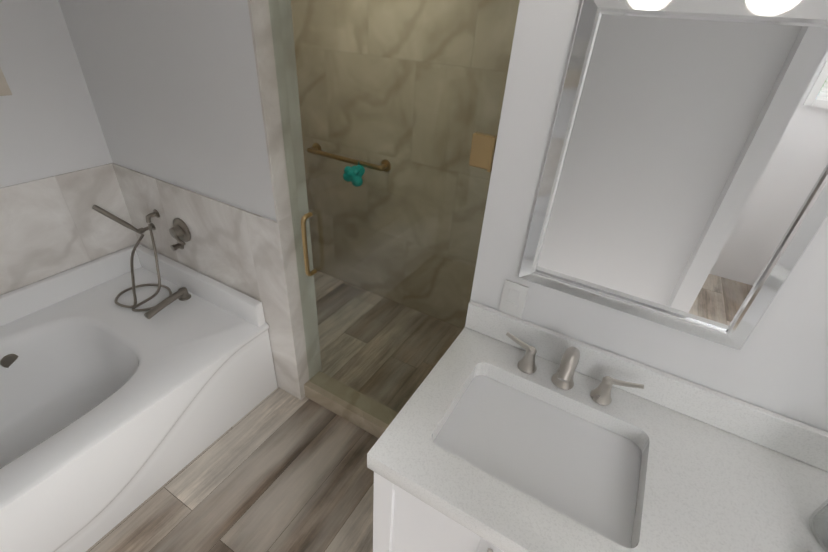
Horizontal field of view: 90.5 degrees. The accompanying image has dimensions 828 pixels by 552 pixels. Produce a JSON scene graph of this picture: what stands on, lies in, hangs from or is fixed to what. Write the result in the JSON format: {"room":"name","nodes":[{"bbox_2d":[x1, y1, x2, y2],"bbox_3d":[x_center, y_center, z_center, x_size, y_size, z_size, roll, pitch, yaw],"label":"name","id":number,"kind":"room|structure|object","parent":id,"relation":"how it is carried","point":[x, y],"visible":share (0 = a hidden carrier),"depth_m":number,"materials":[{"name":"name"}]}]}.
{"room":"bathroom","nodes":[
{"label":"bathroom","id":0,"kind":"room"},
{"bbox_2d":[0,0,112,187],"bbox_3d":[-1.786,-0.572,1.726,0.120,2.420,2.870,20,36,23],"label":"wall","id":1,"kind":"structure","parent":0,"point":[50,126],"depth_m":1.78,"materials":[{"name":"white paint"}]},
{"bbox_2d":[0,67,11,95],"bbox_3d":[-1.898,-0.651,1.230,0.027,0.303,1.008,20,36,23],"label":"picture","id":2,"kind":"object","parent":1,"relation":"attached to","point":[5,90],"visible":0.89,"depth_m":1.65,"materials":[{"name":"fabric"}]},
{"bbox_2d":[0,163,137,294],"bbox_3d":[-2.000,0.233,1.735,0.010,1.031,1.720,20,36,23],"label":"tiled wall","id":3,"kind":"structure","parent":1,"relation":"attached to","point":[52,225],"depth_m":1.97,"materials":[{"name":"tile"}]},
{"bbox_2d":[58,0,276,221],"bbox_3d":[-0.990,-0.583,1.833,1.160,2.420,0.160,20,36,23],"label":"wall","id":4,"kind":"structure","parent":0,"point":[173,87],"depth_m":1.62,"materials":[{"name":"white paint"}]},
{"bbox_2d":[112,163,299,398],"bbox_3d":[-1.070,0.040,2.141,1.150,1.031,0.010,20,36,23],"label":"tiled wall","id":5,"kind":"structure","parent":4,"relation":"attached to","point":[235,248],"depth_m":1.95,"materials":[{"name":"tile"}]},
{"bbox_2d":[248,0,321,399],"bbox_3d":[-0.497,-0.264,1.682,0.010,2.105,0.170,20,36,23],"label":"door frame","id":6,"kind":"structure","parent":4,"relation":"attached to","point":[263,29],"depth_m":1.56,"materials":[{"name":"stone"}]},
{"bbox_2d":[86,271,462,551],"bbox_3d":[-0.329,1.393,1.121,4.350,0.060,4.270,20,36,23],"label":"floor","id":7,"kind":"structure","parent":0,"point":[278,469],"depth_m":1.85,"materials":[{"name":"brown wood"}]},
{"bbox_2d":[0,205,277,551],"bbox_3d":[-1.563,0.443,1.566,1.000,0.912,1.694,20,36,23],"label":"bathtub","id":8,"kind":"object","parent":7,"relation":"on","point":[134,377],"visible":1,"depth_m":1.87,"materials":[{"name":"white ceramic"}]},
{"bbox_2d":[304,371,397,437],"bbox_3d":[-0.198,0.712,2.062,0.820,0.090,0.120,20,36,23],"label":"shower curb","id":9,"kind":"object","parent":7,"relation":"on","point":[340,406],"depth_m":2.08,"materials":[{"name":"stone"}]},
{"bbox_2d":[371,469,506,551],"bbox_3d":[0.799,0.984,1.044,1.844,0.846,0.582,20,36,23],"label":"bathroom vanity","id":10,"kind":"object","parent":7,"relation":"on","point":[402,521],"depth_m":1.03,"materials":[{"name":"white wood"}]},
{"bbox_2d":[367,329,827,551],"bbox_3d":[0.836,0.603,0.804,1.868,0.054,0.569,20,36,23],"label":"countertop","id":11,"kind":"structure","parent":10,"relation":"on","point":[706,488],"depth_m":0.93,"materials":[{"name":"white stone"}]},
{"bbox_2d":[431,369,646,551],"bbox_3d":[0.310,0.504,1.085,0.533,0.169,0.394,20,36,23],"label":"sink","id":12,"kind":"object","parent":11,"relation":"in","point":[585,469],"depth_m":1.04,"materials":[{"name":"white ceramic"}]},
{"bbox_2d":[503,329,646,412],"bbox_3d":[0.408,0.257,1.101,0.377,0.156,0.152,20,36,23],"label":"faucet","id":13,"kind":"object","parent":11,"relation":"on","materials":[{"name":"silver metal"}]},
{"bbox_2d":[805,499,827,551],"bbox_3d":[0.891,0.235,0.592,0.274,0.797,0.218,20,36,23],"label":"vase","id":14,"kind":"object","parent":11,"relation":"on","point":[821,508],"visible":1,"depth_m":0.85,"materials":[{"name":"clear glass"}]},
{"bbox_2d":[464,301,827,472],"bbox_3d":[0.979,0.417,0.967,1.868,0.100,0.019,20,36,23],"label":"backsplash","id":15,"kind":"structure","parent":0,"relation":"attached to","point":[808,444],"depth_m":1.07,"materials":[{"name":"white stone"}]},
{"bbox_2d":[470,0,827,431],"bbox_3d":[1.133,0.206,0.836,2.110,2.420,0.120,20,36,23],"label":"wall","id":16,"kind":"structure","parent":0,"point":[777,363],"depth_m":1.00,"materials":[{"name":"white paint"}]},
{"bbox_2d":[269,0,518,424],"bbox_3d":[-0.148,-0.106,1.511,0.804,1.875,0.010,20,36,23],"label":"shower door","id":17,"kind":"structure","parent":16,"relation":"attached to","point":[359,247],"depth_m":1.36,"materials":[{"name":"clear glass"}]},
{"bbox_2d":[301,132,496,275],"bbox_3d":[-0.118,-0.003,1.530,0.708,1.125,0.092,20,36,23],"label":"hardware piece","id":18,"kind":"object","parent":17,"relation":"attached to","point":[482,151],"visible":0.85,"depth_m":1.14,"materials":[{"name":"gold metal"}]},
{"bbox_2d":[499,280,528,318],"bbox_3d":[0.298,0.071,1.233,0.072,0.115,0.009,20,36,23],"label":"electrical outlet plate","id":19,"kind":"object","parent":16,"relation":"attached to","point":[513,298],"visible":1,"depth_m":1.23,"materials":[{"name":"white plastic"}]},
{"bbox_2d":[518,0,827,349],"bbox_3d":[0.553,-0.198,0.887,0.545,0.690,0.030,20,36,23],"label":"mirror","id":20,"kind":"object","parent":16,"relation":"attached to","point":[683,185],"visible":1,"depth_m":0.85,"materials":[{"name":"silver metal"}]},
{"bbox_3d":[-0.119,-0.894,2.418,2.240,2.420,0.120,20,36,23],"label":"wall","id":21,"kind":"structure","parent":0,"visible":0},
{"bbox_2d":[291,0,519,328],"bbox_3d":[-0.161,-0.743,2.448,2.000,2.130,0.010,20,36,23],"label":"tiled wall","id":22,"kind":"structure","parent":21,"relation":"attached to","point":[413,42],"depth_m":2.37,"materials":[{"name":"tile"}]},
{"bbox_2d":[307,143,390,186],"bbox_3d":[-0.454,-0.671,2.555,0.617,0.175,0.186,20,36,23],"label":"grab rail","id":23,"kind":"object","parent":22,"relation":"attached to","point":[346,177],"depth_m":2.47,"materials":[{"name":"gold metal"}]}
]}

